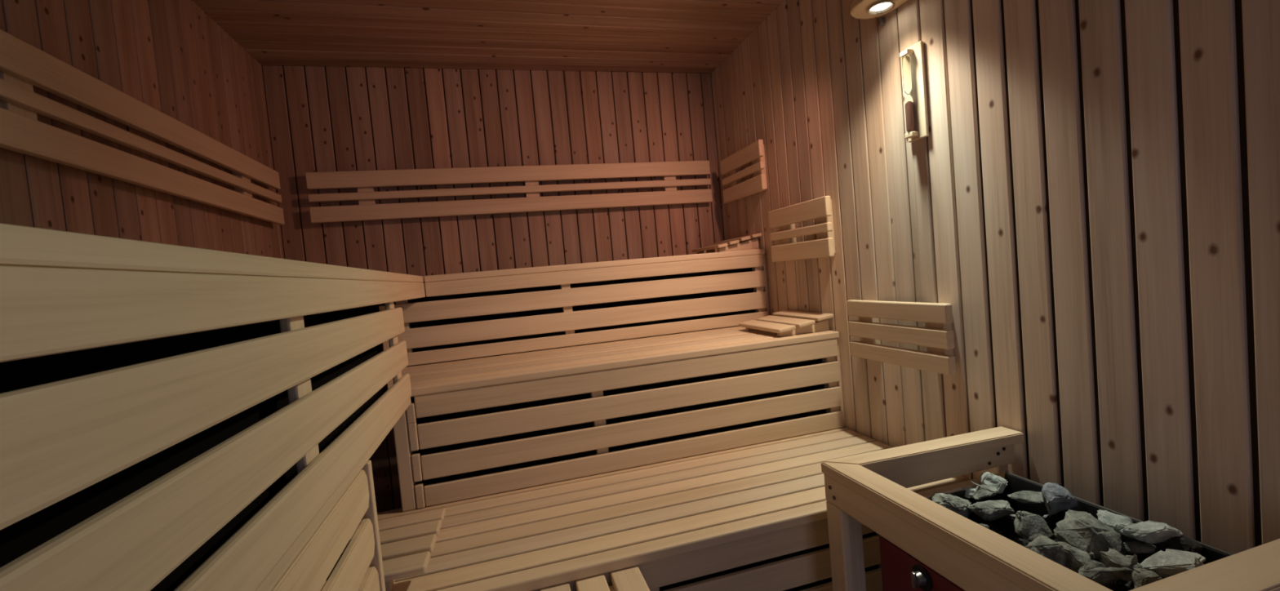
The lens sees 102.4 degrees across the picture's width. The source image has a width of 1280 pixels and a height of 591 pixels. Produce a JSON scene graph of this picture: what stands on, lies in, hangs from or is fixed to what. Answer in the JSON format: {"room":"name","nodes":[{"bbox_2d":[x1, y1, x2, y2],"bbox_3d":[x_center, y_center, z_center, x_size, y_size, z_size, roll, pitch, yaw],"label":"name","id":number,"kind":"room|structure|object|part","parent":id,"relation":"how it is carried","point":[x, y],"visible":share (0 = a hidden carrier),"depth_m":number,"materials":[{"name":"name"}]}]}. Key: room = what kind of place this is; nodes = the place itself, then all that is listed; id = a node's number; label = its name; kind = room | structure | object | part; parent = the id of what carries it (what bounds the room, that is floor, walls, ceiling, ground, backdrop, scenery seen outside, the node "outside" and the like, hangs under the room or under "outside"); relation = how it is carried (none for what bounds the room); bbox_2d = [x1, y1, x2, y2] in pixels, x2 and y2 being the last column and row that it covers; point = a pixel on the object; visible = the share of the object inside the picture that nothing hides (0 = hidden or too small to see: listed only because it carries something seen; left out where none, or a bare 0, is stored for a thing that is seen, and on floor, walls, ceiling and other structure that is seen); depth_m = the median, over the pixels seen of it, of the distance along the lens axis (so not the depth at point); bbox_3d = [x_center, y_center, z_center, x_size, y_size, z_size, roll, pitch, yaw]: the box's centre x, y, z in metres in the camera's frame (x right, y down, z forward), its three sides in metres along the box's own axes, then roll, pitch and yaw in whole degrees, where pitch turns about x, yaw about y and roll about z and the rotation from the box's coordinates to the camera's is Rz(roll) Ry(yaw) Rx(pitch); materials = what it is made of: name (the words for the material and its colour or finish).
{"room":"sauna","nodes":[
{"label":"sauna","id":0,"kind":"room"},
{"bbox_2d":[0,0,284,258],"bbox_3d":[-1.284,0.107,0.739,0.040,2.450,3.900,-6,3,-15],"label":"wall","id":1,"kind":"structure","parent":0,"point":[171,56],"depth_m":1.65,"materials":[{"name":"brown wood"}]},
{"bbox_2d":[0,28,284,224],"bbox_3d":[-1.456,-0.446,1.366,0.063,0.254,2.320,-6,3,-15],"label":"support","id":2,"kind":"object","parent":1,"relation":"attached to","point":[23,65],"visible":1,"depth_m":1.39,"materials":[{"name":"brown wood"}]},
{"bbox_2d":[191,0,783,73],"bbox_3d":[-0.209,-1.251,1.008,2.426,0.040,3.900,-6,3,-15],"label":"ceiling","id":3,"kind":"structure","parent":0,"point":[659,36],"depth_m":2.44,"materials":[{"name":"brown wood"}]},
{"bbox_2d":[262,65,731,512],"bbox_3d":[-0.621,-0.048,2.961,2.426,2.450,0.040,-6,3,-15],"label":"wall","id":4,"kind":"structure","parent":0,"point":[322,118],"depth_m":2.86,"materials":[{"name":"brown wood"}]},
{"bbox_2d":[305,160,712,223],"bbox_3d":[-0.623,-0.596,2.896,2.187,0.254,0.063,-6,3,-15],"label":"support","id":5,"kind":"object","parent":4,"relation":"attached to","point":[365,181],"visible":1,"depth_m":2.82,"materials":[{"name":"brown wood"}]},
{"bbox_2d":[711,0,1279,585],"bbox_3d":[1.084,-0.130,1.384,0.040,2.450,3.900,-6,3,-15],"label":"wall","id":6,"kind":"structure","parent":0,"point":[1091,193],"depth_m":1.33,"materials":[{"name":"brown wood"}]},
{"bbox_2d":[378,248,769,367],"bbox_3d":[-0.330,0.051,2.707,2.014,0.424,0.429,-6,3,-15],"label":"bench","id":7,"kind":"object","parent":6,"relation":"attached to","point":[460,316],"visible":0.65,"depth_m":2.50,"materials":[{"name":"brown wood"}]},
{"bbox_3d":[-0.298,0.057,2.559,1.997,0.362,0.004,-6,3,-15],"label":"backing panel","id":8,"kind":"part","parent":7,"relation":"part of","materials":[{"name":"beige wood"}]},
{"bbox_3d":[-0.207,-0.159,2.737,1.704,0.030,0.429,-6,3,-15],"label":"seat","id":9,"kind":"part","parent":7,"relation":"part of","materials":[{"name":"brown wood"}]},
{"bbox_2d":[692,232,761,253],"bbox_3d":[0.485,-0.287,2.933,0.262,0.085,0.390,-6,3,-15],"label":"headrest cover","id":10,"kind":"object","parent":7,"relation":"on","point":[727,245],"visible":0.98,"depth_m":2.79,"materials":[{"name":"brown wood"}]},
{"bbox_3d":[0.677,-0.040,2.799,0.015,0.364,0.048,-6,3,-15],"label":"post","id":11,"kind":"part","parent":7,"relation":"part of","materials":[{"name":"brown wood"}]},
{"bbox_2d":[720,139,767,203],"bbox_3d":[0.578,-0.671,2.841,0.063,0.254,0.470,-6,3,-15],"label":"support","id":12,"kind":"object","parent":6,"relation":"attached to","point":[754,153],"visible":1,"depth_m":2.77,"materials":[{"name":"brown wood"}]},
{"bbox_2d":[768,195,835,262],"bbox_3d":[0.745,-0.294,2.369,0.063,0.254,0.472,-6,3,-15],"label":"support","id":13,"kind":"object","parent":6,"relation":"attached to","point":[820,209],"visible":1,"depth_m":2.30,"materials":[{"name":"brown wood"}]},
{"bbox_2d":[849,0,907,26],"bbox_3d":[0.847,-0.968,1.553,0.161,0.055,0.542,-6,3,-15],"label":"wall lamp","id":14,"kind":"object","parent":6,"relation":"attached to","point":[860,9],"visible":1,"depth_m":1.74,"materials":[{"name":"brown wood"}]},
{"bbox_3d":[0.806,-0.969,1.723,0.058,0.003,0.058,-6,3,-15],"label":"bulb","id":15,"kind":"part","parent":14,"relation":"part of","materials":[{"name":"white glass"}]},
{"bbox_2d":[847,299,955,375],"bbox_3d":[0.930,0.133,1.847,0.063,0.226,0.476,-6,3,-15],"label":"support","id":16,"kind":"object","parent":6,"relation":"attached to","point":[937,335],"visible":1,"depth_m":1.78,"materials":[{"name":"brown wood"}]},
{"bbox_2d":[899,40,928,142],"bbox_3d":[0.900,-0.670,1.703,0.039,0.306,0.080,-6,3,-15],"label":"timer","id":17,"kind":"object","parent":6,"relation":"attached to","point":[913,60],"visible":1,"depth_m":1.70,"materials":[{"name":"brown wood"}]},
{"bbox_3d":[0.010,1.232,1.115,2.506,0.050,3.980,-6,3,-15],"label":"floor","id":18,"kind":"structure","parent":0,"visible":0},
{"bbox_2d":[271,460,386,590],"bbox_3d":[-0.334,0.838,0.151,0.080,0.873,2.178,-6,3,-15],"label":"panel","id":19,"kind":"object","parent":18,"relation":"on","point":[340,555],"visible":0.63,"depth_m":0.99,"materials":[{"name":"brown wood"}]},
{"bbox_2d":[0,222,425,590],"bbox_3d":[-0.905,0.194,0.852,0.689,0.448,3.855,-6,3,-15],"label":"bench","id":20,"kind":"object","parent":19,"relation":"on","point":[173,417],"visible":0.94,"depth_m":0.53,"materials":[{"name":"brown wood"}]},
{"bbox_3d":[-0.924,-0.013,0.843,0.687,0.030,3.855,-6,3,-15],"label":"seat","id":21,"kind":"part","parent":20,"relation":"part of","materials":[{"name":"brown wood"}]},
{"bbox_3d":[-0.429,0.383,0.424,0.024,0.024,2.770,-6,3,-15],"label":"frame rail","id":22,"kind":"part","parent":20,"relation":"part of","materials":[{"name":"brown wood"}]},
{"bbox_3d":[-0.594,0.816,1.196,0.028,0.873,0.024,-6,3,-15],"label":"upright trim","id":23,"kind":"part","parent":19,"relation":"part of","materials":[{"name":"brown wood"}]},
{"bbox_2d":[539,564,649,590],"bbox_3d":[-0.158,0.989,1.007,0.538,0.472,0.669,-6,3,-15],"label":"step platform","id":24,"kind":"object","parent":18,"relation":"on","point":[628,579],"visible":1,"depth_m":1.31,"materials":[{"name":"brown wood"}]},
{"bbox_3d":[-0.254,0.815,1.288,0.530,0.073,0.028,-6,3,-15],"label":"rail","id":25,"kind":"part","parent":24,"relation":"part of","materials":[{"name":"brown wood"}]},
{"bbox_2d":[359,426,965,590],"bbox_3d":[-0.158,0.943,1.666,2.388,0.503,0.638,-6,3,-15],"label":"bench","id":26,"kind":"object","parent":18,"relation":"on","point":[751,517],"visible":0.44,"depth_m":1.55,"materials":[{"name":"brown wood"}]},
{"bbox_2d":[357,507,445,590],"bbox_3d":[-0.759,0.715,1.442,0.360,0.075,0.464,-6,3,-15],"label":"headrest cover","id":27,"kind":"object","parent":26,"relation":"on","point":[407,542],"visible":0.48,"depth_m":1.43,"materials":[{"name":"brown wood"}]},
{"bbox_2d":[387,326,844,511],"bbox_3d":[-0.152,0.454,2.242,1.994,0.420,0.581,-6,3,-15],"label":"bench","id":28,"kind":"object","parent":26,"relation":"on","point":[490,425],"visible":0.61,"depth_m":1.98,"materials":[{"name":"brown wood"}]},
{"bbox_3d":[-0.818,0.548,1.788,0.044,0.388,0.053,-6,3,-15],"label":"post","id":29,"kind":"part","parent":28,"relation":"part of","materials":[{"name":"brown wood"}]},
{"bbox_3d":[-0.172,0.260,2.233,1.988,0.030,0.580,-6,3,-15],"label":"seat","id":30,"kind":"part","parent":28,"relation":"part of","materials":[{"name":"brown wood"}]},
{"bbox_3d":[0.021,0.462,2.055,1.727,0.386,0.004,-6,3,-15],"label":"backing panel","id":31,"kind":"part","parent":28,"relation":"part of","materials":[{"name":"beige wood"}]},
{"bbox_2d":[738,310,833,336],"bbox_3d":[0.666,0.125,2.392,0.272,0.075,0.385,-6,3,-15],"label":"headrest cover","id":32,"kind":"object","parent":28,"relation":"on","point":[784,322],"visible":1,"depth_m":2.28,"materials":[{"name":"brown wood"}]},
{"bbox_3d":[0.866,0.379,2.260,0.015,0.388,0.048,-6,3,-15],"label":"post","id":33,"kind":"part","parent":28,"relation":"part of","materials":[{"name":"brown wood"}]},
{"bbox_3d":[0.231,0.932,1.534,1.702,0.469,0.004,-6,3,-15],"label":"backing panel","id":34,"kind":"part","parent":26,"relation":"part of","materials":[{"name":"black wood"}]},
{"bbox_2d":[821,426,1279,590],"bbox_3d":[0.901,0.773,1.130,0.607,0.704,0.718,-6,3,-15],"label":"guard","id":35,"kind":"object","parent":18,"relation":"on","point":[869,489],"visible":0.91,"depth_m":1.11,"materials":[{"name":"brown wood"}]},
{"bbox_3d":[0.545,0.847,1.368,0.026,0.598,0.063,-6,3,-15],"label":"post","id":36,"kind":"part","parent":35,"relation":"part of","materials":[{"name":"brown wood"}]},
{"bbox_3d":[0.580,0.805,1.389,0.059,0.674,0.023,-6,3,-15],"label":"post","id":37,"kind":"part","parent":35,"relation":"part of","materials":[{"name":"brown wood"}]},
{"bbox_3d":[0.789,0.432,1.421,0.606,0.030,0.071,-6,3,-14],"label":"cap rail","id":38,"kind":"part","parent":35,"relation":"part of","materials":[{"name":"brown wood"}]},
{"bbox_3d":[0.807,0.544,1.392,0.507,0.035,0.031,-6,3,-15],"label":"rail","id":39,"kind":"part","parent":35,"relation":"part of","materials":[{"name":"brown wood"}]},
{"bbox_3d":[0.615,0.463,1.046,0.074,0.030,0.714,-6,3,-15],"label":"cap rail","id":40,"kind":"part","parent":35,"relation":"part of","materials":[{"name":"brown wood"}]},
{"bbox_3d":[1.072,0.621,1.518,0.035,0.404,0.018,-6,3,-15],"label":"post","id":41,"kind":"part","parent":35,"relation":"part of","materials":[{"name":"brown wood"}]},
{"bbox_3d":[0.958,0.443,0.805,0.604,0.030,0.074,-6,3,-15],"label":"cap rail","id":42,"kind":"part","parent":35,"relation":"part of","materials":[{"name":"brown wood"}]},
{"bbox_2d":[879,471,1233,590],"bbox_3d":[0.883,0.793,1.144,0.469,0.666,0.548,-6,3,-15],"label":"stove","id":43,"kind":"object","parent":18,"relation":"on","point":[900,571],"depth_m":1.15,"materials":[{"name":"grey stone"}]},
{"bbox_3d":[0.630,0.645,1.170,0.025,0.036,0.032,-6,3,-15],"label":"control knob","id":44,"kind":"part","parent":43,"relation":"part of","materials":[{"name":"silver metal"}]},
{"bbox_3d":[0.688,0.805,1.093,0.010,0.383,0.465,-6,3,-15],"label":"panel","id":45,"kind":"part","parent":43,"relation":"part of","materials":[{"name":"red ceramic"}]},
{"bbox_3d":[0.643,0.644,1.174,0.005,0.054,0.054,-6,3,-15],"label":"dial plate","id":46,"kind":"part","parent":43,"relation":"part of","materials":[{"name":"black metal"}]},
{"bbox_3d":[0.808,0.543,1.338,0.089,0.057,0.091,-7,3,-43],"label":"stove stone","id":47,"kind":"part","parent":43,"relation":"part of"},
{"bbox_3d":[0.899,0.532,1.394,0.074,0.027,0.040,-5,2,8],"label":"stove stone","id":48,"kind":"part","parent":43,"relation":"part of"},
{"bbox_3d":[0.819,0.554,1.224,0.022,0.023,0.023,-5,2,-7],"label":"stove stone","id":49,"kind":"part","parent":43,"relation":"part of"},
{"bbox_3d":[0.913,0.520,1.360,0.061,0.046,0.066,-4,3,21],"label":"stove stone","id":50,"kind":"part","parent":43,"relation":"part of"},
{"bbox_3d":[0.902,0.621,1.351,0.067,0.056,0.071,-3,3,38],"label":"stove stone","id":51,"kind":"part","parent":43,"relation":"part of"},
{"bbox_3d":[0.892,0.534,1.287,0.139,0.052,0.067,-5,2,-7],"label":"stove stone","id":52,"kind":"part","parent":43,"relation":"part of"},
{"bbox_3d":[0.959,0.501,1.392,0.064,0.047,0.061,-6,3,-17],"label":"stove stone","id":53,"kind":"part","parent":43,"relation":"part of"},
{"bbox_3d":[1.001,0.619,1.371,0.067,0.055,0.067,-5,2,3],"label":"stove stone","id":54,"kind":"part","parent":43,"relation":"part of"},
{"bbox_3d":[0.940,0.619,1.252,0.069,0.054,0.065,-6,3,-13],"label":"stove stone","id":55,"kind":"part","parent":43,"relation":"part of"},
{"bbox_3d":[0.995,0.515,1.308,0.105,0.030,0.049,-5,2,2],"label":"stove stone","id":56,"kind":"part","parent":43,"relation":"part of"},
{"bbox_3d":[0.880,0.524,1.173,0.088,0.062,0.072,-6,3,-20],"label":"stove stone","id":57,"kind":"part","parent":43,"relation":"part of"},
{"bbox_3d":[0.826,0.521,1.048,0.067,0.055,0.070,-4,3,16],"label":"stove stone","id":58,"kind":"part","parent":43,"relation":"part of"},
{"bbox_3d":[1.024,0.618,1.274,0.072,0.064,0.059,-6,3,-14],"label":"stove stone","id":59,"kind":"part","parent":43,"relation":"part of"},
{"bbox_3d":[0.993,0.487,1.222,0.070,0.082,0.071,-5,2,7],"label":"stove stone","id":60,"kind":"part","parent":43,"relation":"part of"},
{"bbox_3d":[0.862,0.530,1.027,0.045,0.063,0.071,-7,3,-35],"label":"stove stone","id":61,"kind":"part","parent":43,"relation":"part of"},
{"bbox_3d":[0.943,0.506,1.086,0.111,0.081,0.091,-3,3,37],"label":"stove stone","id":62,"kind":"part","parent":43,"relation":"part of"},
{"bbox_3d":[1.051,0.613,1.182,0.067,0.081,0.082,-5,2,2],"label":"stove stone","id":63,"kind":"part","parent":43,"relation":"part of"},
{"bbox_3d":[1.035,0.493,1.112,0.068,0.037,0.063,-4,3,16],"label":"stove stone","id":64,"kind":"part","parent":43,"relation":"part of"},
{"bbox_3d":[0.988,0.618,1.081,0.074,0.054,0.070,-6,3,-11],"label":"stove stone","id":65,"kind":"part","parent":43,"relation":"part of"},
{"bbox_2d":[1120,547,1125,555],"bbox_3d":[0.991,0.537,1.078,0.040,0.042,0.035,-5,2,0],"label":"stone","id":66,"kind":"object","parent":43,"relation":"on","point":[1123,553],"visible":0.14,"depth_m":1.07,"materials":[{"name":"grey stone"}]},
{"bbox_3d":[1.064,0.627,1.097,0.071,0.065,0.047,-6,3,-27],"label":"stove stone","id":67,"kind":"part","parent":43,"relation":"part of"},
{"bbox_3d":[1.022,0.518,1.058,0.077,0.020,0.032,-5,3,11],"label":"stove stone","id":68,"kind":"part","parent":43,"relation":"part of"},
{"bbox_3d":[0.871,0.498,0.889,0.036,0.047,0.044,-5,2,3],"label":"stove stone","id":69,"kind":"part","parent":43,"relation":"part of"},
{"bbox_3d":[1.040,0.485,1.047,0.099,0.047,0.052,-4,3,26],"label":"stove stone","id":70,"kind":"part","parent":43,"relation":"part of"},
{"bbox_3d":[0.964,0.492,0.940,0.108,0.056,0.069,-4,3,26],"label":"stove stone","id":71,"kind":"part","parent":43,"relation":"part of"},
{"bbox_3d":[1.088,0.503,1.027,0.062,0.044,0.043,-6,3,-17],"label":"stove stone","id":72,"kind":"part","parent":43,"relation":"part of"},
{"bbox_3d":[0.862,0.622,0.968,0.083,0.175,0.134,37,-1,0],"label":"stove stone","id":73,"kind":"object","parent":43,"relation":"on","visible":0},
{"bbox_2d":[1077,548,1144,587],"bbox_3d":[0.875,0.505,0.945,0.126,0.085,0.142,-4,3,28],"label":"stone","id":74,"kind":"object","parent":73,"relation":"on","point":[1105,579],"depth_m":0.95,"materials":[{"name":"grey stone"}]},
{"bbox_3d":[0.874,0.496,0.945,0.127,0.067,0.066,-6,3,-27],"label":"stove stone","id":75,"kind":"part","parent":74,"relation":"part of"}
]}

